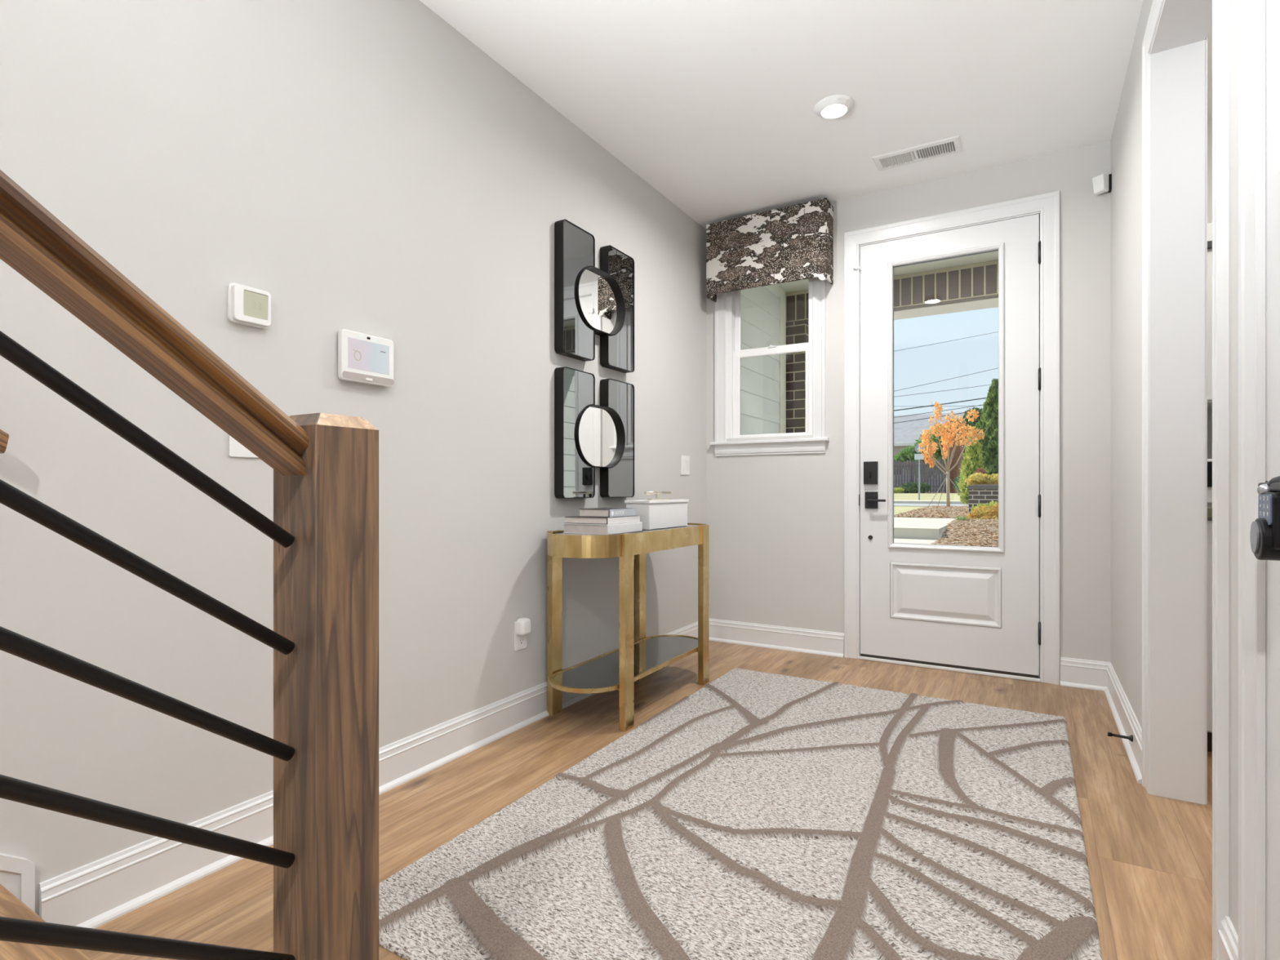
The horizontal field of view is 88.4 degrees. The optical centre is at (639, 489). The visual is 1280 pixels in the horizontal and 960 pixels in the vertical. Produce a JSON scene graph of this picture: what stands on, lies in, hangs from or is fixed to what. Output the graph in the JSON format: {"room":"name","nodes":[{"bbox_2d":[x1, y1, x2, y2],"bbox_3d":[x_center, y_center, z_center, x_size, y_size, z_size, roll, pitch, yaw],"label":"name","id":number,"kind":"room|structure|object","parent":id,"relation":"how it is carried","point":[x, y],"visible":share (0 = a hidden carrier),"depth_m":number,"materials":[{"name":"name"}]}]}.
{"room":"entrance hall","nodes":[
{"label":"entrance hall","id":0,"kind":"room"},
{"bbox_2d":[0,0,706,915],"bbox_3d":[-1.917,-0.367,0.570,0.150,2.737,9.000,0,0,31],"label":"wall","id":1,"kind":"structure","parent":0,"point":[365,166],"depth_m":1.92,"materials":[{"name":"paint"}]},
{"bbox_2d":[0,429,8,453],"bbox_3d":[-1.996,-1.077,0.199,0.092,2.008,2.682,0,0,31],"label":"wall handrail","id":2,"kind":"object","parent":1,"relation":"attached to","point":[4,437],"visible":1,"depth_m":1.32,"materials":[{"name":"brown wood"}]},
{"bbox_2d":[0,853,35,912],"bbox_3d":[-1.988,-0.066,0.287,0.016,2.135,2.643,0,0,31],"label":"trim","id":3,"kind":"structure","parent":1,"relation":"attached to","point":[17,874],"depth_m":1.40,"materials":[{"name":"paint"}]},
{"bbox_2d":[228,435,258,457],"bbox_3d":[-1.080,-0.146,1.826,0.006,0.116,0.116,0,0,31],"label":"wall plate","id":4,"kind":"object","parent":1,"relation":"attached to","point":[236,449],"visible":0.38,"depth_m":1.79,"materials":[{"name":"white plastic"}]},
{"bbox_2d":[226,283,271,328],"bbox_3d":[-1.075,-0.505,1.815,0.026,0.106,0.110,0,0,31],"label":"thermostat","id":5,"kind":"object","parent":1,"relation":"attached to","point":[246,305],"visible":1,"depth_m":1.80,"materials":[{"name":"white plastic"}]},
{"bbox_2d":[337,328,394,386],"bbox_3d":[-0.886,-0.421,2.130,0.030,0.157,0.195,0,0,31],"label":"panel","id":6,"kind":"object","parent":1,"relation":"attached to","point":[364,358],"visible":1,"depth_m":2.11,"materials":[{"name":"white plastic"}]},
{"bbox_2d":[39,621,697,928],"bbox_3d":[-0.423,0.931,2.912,0.030,0.140,3.444,0,0,31],"label":"baseboard","id":7,"kind":"structure","parent":1,"relation":"attached to","point":[95,894],"depth_m":1.74,"materials":[{"name":"paint"}]},
{"bbox_2d":[514,621,526,651],"bbox_3d":[-0.506,0.618,2.792,0.008,0.124,0.076,0,0,31],"label":"wall outlet","id":8,"kind":"object","parent":1,"relation":"attached to","point":[520,642],"visible":0.62,"depth_m":2.78,"materials":[{"name":"white plastic"}]},
{"bbox_2d":[518,636,524,644],"bbox_3d":[-0.503,0.643,2.791,0.002,0.032,0.032,0,0,31],"label":"receptacle","id":9,"kind":"object","parent":8,"relation":"attached to","point":[521,639],"depth_m":2.79,"materials":[{"name":"white plastic"}]},
{"bbox_2d":[516,617,531,635],"bbox_3d":[-0.488,0.582,2.781,0.034,0.071,0.062,0,0,31],"label":"plug","id":10,"kind":"object","parent":8,"relation":"attached to","point":[523,624],"visible":1,"depth_m":2.76,"materials":[{"name":"white plastic"}]},
{"bbox_2d":[554,218,634,373],"bbox_3d":[-0.206,-0.923,3.246,0.058,0.605,0.622,0,0,31],"label":"wall mirror","id":11,"kind":"object","parent":1,"relation":"attached to","point":[589,300],"visible":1,"depth_m":3.17,"materials":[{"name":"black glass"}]},
{"bbox_2d":[578,267,621,333],"bbox_3d":[-0.209,-0.922,3.247,0.014,0.293,0.406,0,0,31],"label":"mirror glass","id":12,"kind":"object","parent":11,"relation":"attached to","point":[599,295],"depth_m":3.25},
{"bbox_2d":[554,366,634,498],"bbox_3d":[-0.206,-0.258,3.246,0.058,0.598,0.622,0,0,31],"label":"wall mirror","id":13,"kind":"object","parent":1,"relation":"attached to","point":[588,436],"visible":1,"depth_m":3.17,"materials":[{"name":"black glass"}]},
{"bbox_2d":[578,405,621,466],"bbox_3d":[-0.209,-0.258,3.247,0.014,0.293,0.406,0,0,31],"label":"mirror glass","id":14,"kind":"object","parent":13,"relation":"attached to","point":[600,428],"depth_m":3.26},
{"bbox_2d":[680,455,689,475],"bbox_3d":[0.286,-0.151,4.124,0.011,0.121,0.117,0,0,31],"label":"light switch","id":15,"kind":"object","parent":1,"relation":"attached to","point":[685,460],"visible":1,"depth_m":4.12,"materials":[{"name":"white plastic"}]},
{"bbox_2d":[79,640,1212,959],"bbox_3d":[0.668,1.062,-0.953,6.150,0.120,9.020,0,0,31],"label":"floor","id":16,"kind":"structure","parent":0,"point":[1149,856],"depth_m":2.06,"materials":[{"name":"brown wood"}]},
{"bbox_2d":[0,884,90,959],"bbox_3d":[-1.545,0.002,-0.010,1.050,2.000,2.594,0,0,31],"label":"staircase","id":17,"kind":"structure","parent":16,"relation":"on","point":[11,906],"depth_m":1.17,"materials":[{"name":"brown wood"}]},
{"bbox_2d":[0,169,378,959],"bbox_3d":[-1.183,-0.662,-0.478,0.089,3.327,3.157,0,0,31],"label":"stair railing","id":18,"kind":"object","parent":16,"relation":"on","point":[324,529],"visible":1,"depth_m":0.78,"materials":[{"name":"brown wood"}]},
{"bbox_2d":[546,523,709,732],"bbox_3d":[-0.024,0.593,3.174,0.409,0.816,1.118,0,0,31],"label":"console table","id":19,"kind":"object","parent":16,"relation":"on","point":[619,668],"visible":0.91,"depth_m":2.92,"materials":[{"name":"gold metal"}]},
{"bbox_2d":[562,521,642,534],"bbox_3d":[-0.163,0.170,2.932,0.236,0.042,0.285,0,0,31],"label":"book","id":20,"kind":"object","parent":19,"relation":"on","point":[571,528],"visible":0.81,"depth_m":2.83,"materials":[{"name":"white paper"}]},
{"bbox_2d":[564,515,639,524],"bbox_3d":[-0.166,0.134,2.942,0.227,0.028,0.268,0,0,31],"label":"book","id":21,"kind":"object","parent":20,"relation":"on","point":[572,519],"visible":0.92,"depth_m":2.84,"materials":[{"name":"white paper"}]},
{"bbox_2d":[578,507,635,517],"bbox_3d":[-0.145,0.102,2.933,0.162,0.034,0.215,0,0,31],"label":"book","id":22,"kind":"object","parent":21,"relation":"on","point":[594,512],"visible":1,"depth_m":2.86,"materials":[{"name":"white paper"}]},
{"bbox_2d":[624,491,688,529],"bbox_3d":[0.091,0.101,3.291,0.140,0.181,0.414,0,0,31],"label":"lidded box","id":23,"kind":"object","parent":19,"relation":"on","point":[658,513],"visible":0.98,"depth_m":3.20,"materials":[{"name":"ceramic"}]},
{"bbox_2d":[378,667,1102,959],"bbox_3d":[0.561,0.992,2.204,1.549,0.019,2.466,0,0,31],"label":"rug","id":24,"kind":"object","parent":16,"relation":"on","point":[757,815],"visible":1,"depth_m":1.82,"materials":[{"name":"carpet"}]},
{"bbox_2d":[1207,517,1212,751],"bbox_3d":[2.700,0.554,2.583,1.062,0.895,0.819,0,0,31],"label":"base cabinet","id":25,"kind":"object","parent":16,"relation":"on","point":[1209,520],"visible":0.02,"depth_m":2.45,"materials":[{"name":"paint"}]},
{"bbox_2d":[1207,506,1212,518],"bbox_3d":[2.704,0.086,2.568,1.082,0.040,0.843,0,0,31],"label":"countertop","id":26,"kind":"structure","parent":25,"relation":"on","point":[1209,508],"depth_m":2.43,"materials":[{"name":"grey stone"}]},
{"bbox_2d":[1207,458,1212,506],"bbox_3d":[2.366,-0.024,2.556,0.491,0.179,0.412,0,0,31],"label":"microwave","id":27,"kind":"object","parent":26,"relation":"on","point":[1209,460],"visible":0.02,"depth_m":2.46,"materials":[{"name":"white plastic"}]},
{"bbox_2d":[740,285,779,435],"bbox_3d":[0.863,-0.348,5.095,0.013,2.770,1.320,0,0,31],"label":"wall","id":28,"kind":"structure","parent":0,"point":[760,312],"depth_m":5.25,"materials":[{"name":"paint"}]},
{"bbox_2d":[786,320,808,432],"bbox_3d":[1.389,-0.111,5.968,0.346,2.725,0.380,0,0,31],"label":"porch column","id":29,"kind":"structure","parent":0,"point":[797,332],"depth_m":5.76,"materials":[{"name":"brick"}]},
{"bbox_2d":[419,0,1212,229],"bbox_3d":[0.719,-1.796,-0.965,6.250,0.120,9.250,0,0,31],"label":"ceiling","id":30,"kind":"structure","parent":0,"point":[711,104],"depth_m":2.79,"materials":[{"name":"paint"}]},
{"bbox_2d":[813,94,854,119],"bbox_3d":[0.879,-1.723,2.980,0.176,0.024,0.176,0,0,31],"label":"recessed light","id":31,"kind":"object","parent":30,"relation":"in","point":[836,106],"visible":1,"depth_m":2.95,"materials":[{"name":"white plastic"}]},
{"bbox_2d":[871,135,962,171],"bbox_3d":[1.432,-1.724,3.403,0.414,0.022,0.172,0,0,31],"label":"ceiling vent","id":32,"kind":"object","parent":30,"relation":"in","point":[950,145],"visible":1,"depth_m":3.39,"materials":[{"name":"white plastic"}]},
{"bbox_2d":[777,251,998,293],"bbox_3d":[2.441,-1.796,4.583,3.550,0.120,2.050,0,0,31],"label":"ceiling","id":33,"kind":"structure","parent":0,"point":[800,285],"depth_m":5.12,"materials":[{"name":"paint"}]},
{"bbox_2d":[786,260,998,323],"bbox_3d":[2.440,-1.597,5.327,2.809,0.273,0.350,0,0,31],"label":"porch ceiling","id":34,"kind":"structure","parent":0,"point":[974,286],"depth_m":5.21,"materials":[{"name":"brick"}]},
{"bbox_2d":[706,118,1212,684],"bbox_3d":[2.997,-0.307,2.973,6.150,2.857,0.150,0,0,31],"label":"wall","id":35,"kind":"structure","parent":0,"point":[775,522],"depth_m":3.66,"materials":[{"name":"paint"}]},
{"bbox_2d":[710,277,829,456],"bbox_3d":[0.841,-0.872,4.224,0.772,1.306,0.180,0,0,31],"label":"window","id":36,"kind":"structure","parent":35,"relation":"in","point":[728,353],"depth_m":4.22,"materials":[{"name":"paint"}]},
{"bbox_2d":[706,197,833,302],"bbox_3d":[0.796,-1.464,4.102,0.772,0.480,0.154,0,0,31],"label":"window valance","id":37,"kind":"object","parent":35,"relation":"attached to","point":[793,242],"visible":1,"depth_m":4.01,"materials":[{"name":"fabric"}]},
{"bbox_2d":[709,618,844,657],"bbox_3d":[0.826,0.931,4.157,0.906,0.140,0.030,0,0,31],"label":"baseboard","id":38,"kind":"structure","parent":35,"relation":"attached to","point":[774,637],"depth_m":4.13,"materials":[{"name":"paint"}]},
{"bbox_2d":[853,213,1040,678],"bbox_3d":[1.682,-0.223,3.666,0.950,2.428,0.119,0,0,31],"label":"door","id":39,"kind":"structure","parent":35,"relation":"in","point":[976,608],"depth_m":3.61,"materials":[{"name":"paint"}]},
{"bbox_2d":[858,655,1040,682],"bbox_3d":[1.725,0.994,3.716,0.916,0.016,0.172,0,0,31],"label":"threshold","id":40,"kind":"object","parent":35,"relation":"attached to","point":[936,667],"depth_m":3.62,"materials":[{"name":"paint"}]},
{"bbox_2d":[844,191,1059,684],"bbox_3d":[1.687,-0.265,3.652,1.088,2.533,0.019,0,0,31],"label":"trim","id":41,"kind":"structure","parent":35,"relation":"attached to","point":[1048,204],"depth_m":3.47,"materials":[{"name":"paint"}]},
{"bbox_2d":[1060,657,1110,691],"bbox_3d":[2.244,0.931,3.316,0.212,0.140,0.030,0,0,31],"label":"baseboard","id":42,"kind":"structure","parent":35,"relation":"attached to","point":[1074,673],"depth_m":3.32,"materials":[{"name":"paint"}]},
{"bbox_2d":[1207,222,1212,410],"bbox_3d":[2.804,-0.749,2.757,1.062,0.760,0.413,0,0,31],"label":"upper cabinet","id":43,"kind":"object","parent":35,"relation":"attached to","point":[1210,224],"visible":0.07,"depth_m":2.77,"materials":[{"name":"grey paint"}]},
{"bbox_2d":[1111,0,1238,935],"bbox_3d":[1.480,-0.367,1.694,0.127,2.737,3.600,0,0,31],"label":"wall","id":44,"kind":"structure","parent":0,"point":[1126,136],"depth_m":2.53,"materials":[{"name":"paint"}]},
{"bbox_2d":[1092,173,1111,195],"bbox_3d":[2.282,-1.510,3.251,0.080,0.088,0.075,0,0,31],"label":"sensor","id":45,"kind":"object","parent":44,"relation":"attached to","point":[1102,183],"visible":1,"depth_m":3.23,"materials":[{"name":"white plastic"}]},
{"bbox_2d":[1107,732,1133,742],"bbox_3d":[1.809,0.931,2.478,0.077,0.026,0.026,0,0,31],"label":"door stop","id":46,"kind":"object","parent":44,"relation":"attached to","point":[1109,734],"visible":1,"depth_m":2.47,"materials":[{"name":"black metal"}]},
{"bbox_2d":[1103,662,1142,783],"bbox_3d":[2.019,0.931,2.757,0.030,0.140,1.217,0,0,31],"label":"baseboard","id":47,"kind":"structure","parent":44,"relation":"attached to","point":[1127,724],"depth_m":2.63,"materials":[{"name":"paint"}]},
{"bbox_2d":[1150,0,1212,804],"bbox_3d":[1.511,-0.219,1.747,0.139,2.440,0.897,0,0,31],"label":"trim","id":48,"kind":"structure","parent":44,"relation":"attached to","point":[1177,52],"depth_m":2.12,"materials":[{"name":"paint"}]},
{"bbox_2d":[1142,0,1228,959],"bbox_3d":[1.447,-0.256,1.782,0.019,2.514,1.045,0,0,31],"label":"trim","id":49,"kind":"structure","parent":44,"relation":"attached to","point":[1220,7],"depth_m":1.34,"materials":[{"name":"paint"}]},
{"bbox_2d":[1204,22,1212,804],"bbox_3d":[1.572,-0.256,1.707,0.019,2.514,1.045,0,0,31],"label":"trim","id":50,"kind":"structure","parent":44,"relation":"attached to","point":[1206,40],"depth_m":2.09,"materials":[{"name":"paint"}]},
{"bbox_2d":[1217,915,1238,959],"bbox_3d":[1.142,0.931,1.278,0.030,0.140,0.178,0,0,31],"label":"baseboard","id":51,"kind":"structure","parent":44,"relation":"attached to","point":[1228,935],"depth_m":1.29,"materials":[{"name":"paint"}]},
{"bbox_2d":[1238,0,1265,959],"bbox_3d":[0.849,-0.262,0.773,0.019,2.527,0.987,0,0,31],"label":"trim","id":52,"kind":"structure","parent":44,"relation":"attached to","point":[1251,13],"depth_m":1.15,"materials":[{"name":"paint"}]},
{"bbox_2d":[1265,0,1266,959],"bbox_3d":[0.912,-0.221,0.736,0.126,2.445,0.834,0,0,31],"label":"trim","id":53,"kind":"structure","parent":44,"relation":"attached to","point":[1265,0],"depth_m":1.12,"materials":[{"name":"paint"}]},
{"bbox_2d":[1257,0,1279,959],"bbox_3d":[0.856,-0.224,0.769,0.074,2.426,0.809,0,0,31],"label":"door","id":54,"kind":"structure","parent":44,"relation":"in","point":[1273,6],"depth_m":1.09,"materials":[{"name":"paint"}]},
{"bbox_2d":[1249,475,1279,560],"bbox_3d":[0.931,0.042,0.962,0.048,0.125,0.076,0,0,31],"label":"door lock","id":55,"kind":"object","parent":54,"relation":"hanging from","point":[1264,535],"visible":1,"depth_m":0.95,"materials":[{"name":"black metal"}]},
{"bbox_3d":[0.826,-0.241,5.192,0.150,2.985,1.450,0,0,31],"label":"wall","id":56,"kind":"structure","parent":0,"visible":0},
{"bbox_2d":[764,284,780,297],"bbox_3d":[0.863,-1.691,5.089,0.021,0.085,1.310,0,0,31],"label":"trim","id":57,"kind":"structure","parent":56,"relation":"attached to","point":[775,288],"depth_m":5.53,"materials":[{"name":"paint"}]},
{"bbox_2d":[778,287,786,433],"bbox_3d":[1.169,-0.348,5.750,0.172,2.770,0.140,0,0,31],"label":"trim","id":58,"kind":"structure","parent":56,"relation":"attached to","point":[782,301],"depth_m":5.69,"materials":[{"name":"paint"}]},
{"label":"outside","id":59,"kind":"structure","parent":0,"visible":0},
{"bbox_2d":[893,493,961,500],"bbox_3d":[14.502,0.464,28.095,80.000,0.525,7.900,0,0,31],"label":"lawn","id":60,"kind":"structure","parent":59,"point":[905,496],"depth_m":28.85,"materials":[{"name":"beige plant"}]},
{"bbox_2d":[914,444,924,499],"bbox_3d":[10.996,-0.596,25.910,0.340,2.396,0.076,0,0,31],"label":"street sign","id":61,"kind":"object","parent":60,"relation":"on","point":[917,456],"visible":0.69,"depth_m":25.90,"materials":[{"name":"grey metal"}]},
{"bbox_2d":[952,476,964,493],"bbox_3d":[15.691,-0.190,31.395,1.420,1.070,0.874,0,0,31],"label":"round shrub","id":62,"kind":"object","parent":60,"relation":"on","point":[956,482],"visible":0.14,"depth_m":31.54,"materials":[{"name":"green plant"}]},
{"bbox_2d":[962,377,998,484],"bbox_3d":[12.950,-1.779,23.964,2.111,4.561,2.131,0,0,-40],"label":"arborvitae","id":63,"kind":"object","parent":60,"relation":"on","point":[989,413],"visible":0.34,"depth_m":23.65,"materials":[{"name":"green plant"}]},
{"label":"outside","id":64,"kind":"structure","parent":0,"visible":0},
{"bbox_2d":[893,506,922,515],"bbox_3d":[0.472,0.659,18.716,13.440,0.375,5.750,0,0,31],"label":"verge","id":65,"kind":"structure","parent":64,"point":[897,509],"depth_m":16.46,"materials":[{"name":"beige plant"}]},
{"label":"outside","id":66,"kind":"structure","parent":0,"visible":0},
{"bbox_3d":[23.789,0.252,43.747,80.000,0.500,28.500,0,0,31],"label":"planting bed","id":67,"kind":"object","parent":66,"visible":0},
{"bbox_2d":[893,487,904,493],"bbox_3d":[12.971,0.057,33.721,1.114,0.425,0.660,0,0,31],"label":"shrub","id":68,"kind":"object","parent":67,"relation":"on","point":[895,489],"visible":0.52,"depth_m":33.44,"materials":[{"name":"green plant"}]},
{"bbox_2d":[898,481,931,493],"bbox_3d":[13.956,-0.048,33.474,1.665,0.709,0.872,0,0,31],"label":"shrub","id":69,"kind":"object","parent":67,"relation":"on","point":[913,487],"visible":0.85,"depth_m":33.30,"materials":[{"name":"green plant"}]},
{"bbox_2d":[893,459,947,493],"bbox_3d":[12.181,-0.648,35.680,8.349,1.800,0.212,0,0,24],"label":"wooden fence","id":70,"kind":"object","parent":67,"relation":"on","point":[930,471],"visible":0.22,"depth_m":34.45,"materials":[{"name":"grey wood"}]},
{"bbox_2d":[893,424,950,483],"bbox_3d":[16.252,-1.763,37.457,3.975,3.831,1.978,0,0,31],"label":"tree","id":71,"kind":"object","parent":67,"relation":"on","point":[907,454],"visible":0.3,"depth_m":37.17,"materials":[{"name":"green plant"}]},
{"bbox_2d":[893,412,964,490],"bbox_3d":[20.934,-2.623,47.755,16.200,5.450,9.720,0,0,31],"label":"house","id":72,"kind":"structure","parent":67,"relation":"on","point":[905,433],"depth_m":45.39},
{"bbox_2d":[949,417,966,493],"bbox_3d":[16.731,-1.708,34.272,1.130,4.020,0.960,0,0,31],"label":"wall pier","id":73,"kind":"structure","parent":67,"relation":"on","point":[954,473],"depth_m":34.04,"materials":[{"name":"brick"}]},
{"bbox_2d":[960,407,982,449],"bbox_3d":[17.060,-1.989,32.906,1.824,4.281,1.400,0,0,31],"label":"tree","id":74,"kind":"object","parent":67,"relation":"on","point":[972,424],"visible":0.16,"depth_m":32.85,"materials":[{"name":"green plant"}]},
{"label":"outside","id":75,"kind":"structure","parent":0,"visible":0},
{"bbox_2d":[896,331,998,351],"bbox_3d":[12.236,-7.532,26.259,48.787,9.806,0.014,0,0,-7],"label":"power line","id":76,"kind":"object","parent":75,"point":[997,331],"visible":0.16,"depth_m":26.26,"materials":[{"name":"rubber"}]},
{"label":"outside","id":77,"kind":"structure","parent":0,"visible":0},
{"bbox_2d":[895,368,996,391],"bbox_3d":[12.236,-6.021,26.259,48.788,11.127,0.016,0,0,-7],"label":"power line","id":78,"kind":"object","parent":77,"point":[995,368],"visible":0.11,"depth_m":26.25,"materials":[{"name":"rubber"}]},
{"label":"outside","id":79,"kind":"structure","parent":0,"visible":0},
{"bbox_2d":[893,397,986,411],"bbox_3d":[12.150,-4.969,26.259,46.879,6.841,0.039,0,0,-7],"label":"power line","id":80,"kind":"object","parent":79,"point":[982,397],"visible":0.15,"depth_m":26.25,"materials":[{"name":"rubber"}]},
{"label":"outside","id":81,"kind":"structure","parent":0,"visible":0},
{"bbox_2d":[893,404,983,417],"bbox_3d":[12.236,-4.782,26.260,48.788,7.284,0.021,0,0,-7],"label":"power line","id":82,"kind":"object","parent":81,"point":[983,404],"visible":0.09,"depth_m":26.24,"materials":[{"name":"rubber"}]},
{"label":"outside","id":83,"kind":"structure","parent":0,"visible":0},
{"bbox_2d":[893,409,982,423],"bbox_3d":[12.236,-4.573,26.260,48.789,7.530,0.025,0,0,-7],"label":"power line","id":84,"kind":"object","parent":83,"point":[979,410],"visible":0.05,"depth_m":26.16,"materials":[{"name":"rubber"}]},
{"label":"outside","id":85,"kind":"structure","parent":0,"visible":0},
{"bbox_2d":[893,503,968,518],"bbox_3d":[10.101,0.686,20.677,80.000,0.310,6.950,0,0,31],"label":"street","id":86,"kind":"structure","parent":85,"point":[917,504],"depth_m":22.57,"materials":[{"name":"grey asphalt"}]},
{"bbox_2d":[956,426,988,504],"bbox_3d":[11.133,-0.756,21.994,1.009,2.715,1.034,0,0,31],"label":"arborvitae","id":87,"kind":"object","parent":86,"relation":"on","point":[972,460],"visible":0.46,"depth_m":21.88,"materials":[{"name":"green plant"}]},
{"bbox_2d":[973,467,990,484],"bbox_3d":[10.395,-0.060,20.027,0.472,1.226,0.465,0,0,11],"label":"shrub","id":88,"kind":"object","parent":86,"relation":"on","point":[978,470],"visible":0.17,"depth_m":19.95,"materials":[{"name":"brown plant"}]},
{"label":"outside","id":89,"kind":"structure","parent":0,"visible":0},
{"bbox_2d":[893,499,968,503],"bbox_3d":[12.180,0.582,24.182,80.000,0.320,1.200,0,0,31],"label":"kerb","id":90,"kind":"object","parent":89,"point":[895,501],"depth_m":24.58,"materials":[{"name":"concrete"}]},
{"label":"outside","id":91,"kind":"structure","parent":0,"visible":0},
{"bbox_2d":[893,505,927,506],"bbox_3d":[8.264,0.602,17.581,60.000,0.300,0.250,0,0,31],"label":"kerb","id":92,"kind":"object","parent":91,"point":[894,505],"depth_m":18.11,"materials":[{"name":"concrete"}]},
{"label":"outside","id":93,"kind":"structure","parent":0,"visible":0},
{"bbox_2d":[930,515,998,546],"bbox_3d":[5.972,0.590,9.051,3.237,0.272,4.440,0,0,31],"label":"mulch bed","id":94,"kind":"object","parent":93,"point":[971,531],"visible":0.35,"depth_m":8.94,"materials":[{"name":"brown wood"}]},
{"bbox_2d":[955,515,968,519],"bbox_3d":[5.253,0.508,10.746,0.367,0.147,0.356,0,0,31],"label":"grass tuft","id":95,"kind":"object","parent":94,"relation":"on","point":[959,517],"visible":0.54,"depth_m":10.71,"materials":[{"name":"green plant"}]},
{"bbox_2d":[965,500,998,519],"bbox_3d":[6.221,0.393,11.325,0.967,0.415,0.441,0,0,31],"label":"shrub","id":96,"kind":"object","parent":94,"relation":"on","point":[993,501],"visible":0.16,"depth_m":11.42,"materials":[{"name":"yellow plant"}]},
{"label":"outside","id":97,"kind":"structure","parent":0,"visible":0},
{"bbox_2d":[893,505,968,518],"bbox_3d":[7.783,0.492,14.375,3.555,0.135,5.755,0,0,31],"label":"mulch bed","id":98,"kind":"object","parent":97,"point":[935,512],"visible":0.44,"depth_m":13.78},
{"bbox_2d":[918,401,988,507],"bbox_3d":[7.701,-0.789,16.620,1.652,2.892,1.340,0,0,-5],"label":"young tree","id":99,"kind":"object","parent":98,"relation":"on","point":[948,439],"visible":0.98,"depth_m":16.36,"materials":[{"name":"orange plant"}]},
{"bbox_2d":[967,484,998,515],"bbox_3d":[7.405,0.301,12.381,2.150,0.800,1.030,0,0,31],"label":"brick planter","id":100,"kind":"object","parent":98,"relation":"on","point":[978,493],"visible":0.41,"depth_m":12.39,"materials":[{"name":"brick"}]},
{"bbox_2d":[964,471,998,485],"bbox_3d":[7.014,-0.192,12.787,1.259,0.310,0.541,0,0,15],"label":"shrub","id":101,"kind":"object","parent":100,"relation":"in","point":[975,478],"visible":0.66,"depth_m":12.77,"materials":[{"name":"yellow plant"}]},
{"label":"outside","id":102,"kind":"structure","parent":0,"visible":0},
{"bbox_2d":[896,384,991,396],"bbox_3d":[12.236,-5.567,26.259,48.787,6.673,0.016,0,0,-7],"label":"power line","id":103,"kind":"object","parent":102,"point":[988,384],"visible":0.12,"depth_m":26.24,"materials":[{"name":"rubber"}]},
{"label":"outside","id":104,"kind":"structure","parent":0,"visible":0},
{"bbox_2d":[893,405,964,406],"bbox_3d":[12.177,-4.342,26.259,47.512,2.148,0.013,0,0,-7],"label":"power line","id":105,"kind":"object","parent":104,"point":[894,406],"visible":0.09,"depth_m":26.14,"materials":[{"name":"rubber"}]},
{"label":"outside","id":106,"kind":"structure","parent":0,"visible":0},
{"bbox_2d":[893,517,957,539],"bbox_3d":[4.373,0.695,11.023,28.000,0.307,3.500,0,0,31],"label":"sidewalk","id":107,"kind":"structure","parent":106,"point":[923,528],"depth_m":9.42,"materials":[{"name":"concrete"}]},
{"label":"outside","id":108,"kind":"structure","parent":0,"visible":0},
{"bbox_2d":[893,537,938,544],"bbox_3d":[3.054,1.000,8.870,1.730,0.602,1.550,0,0,31],"label":"steps","id":109,"kind":"structure","parent":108,"point":[895,540],"depth_m":8.93,"materials":[{"name":"concrete"}]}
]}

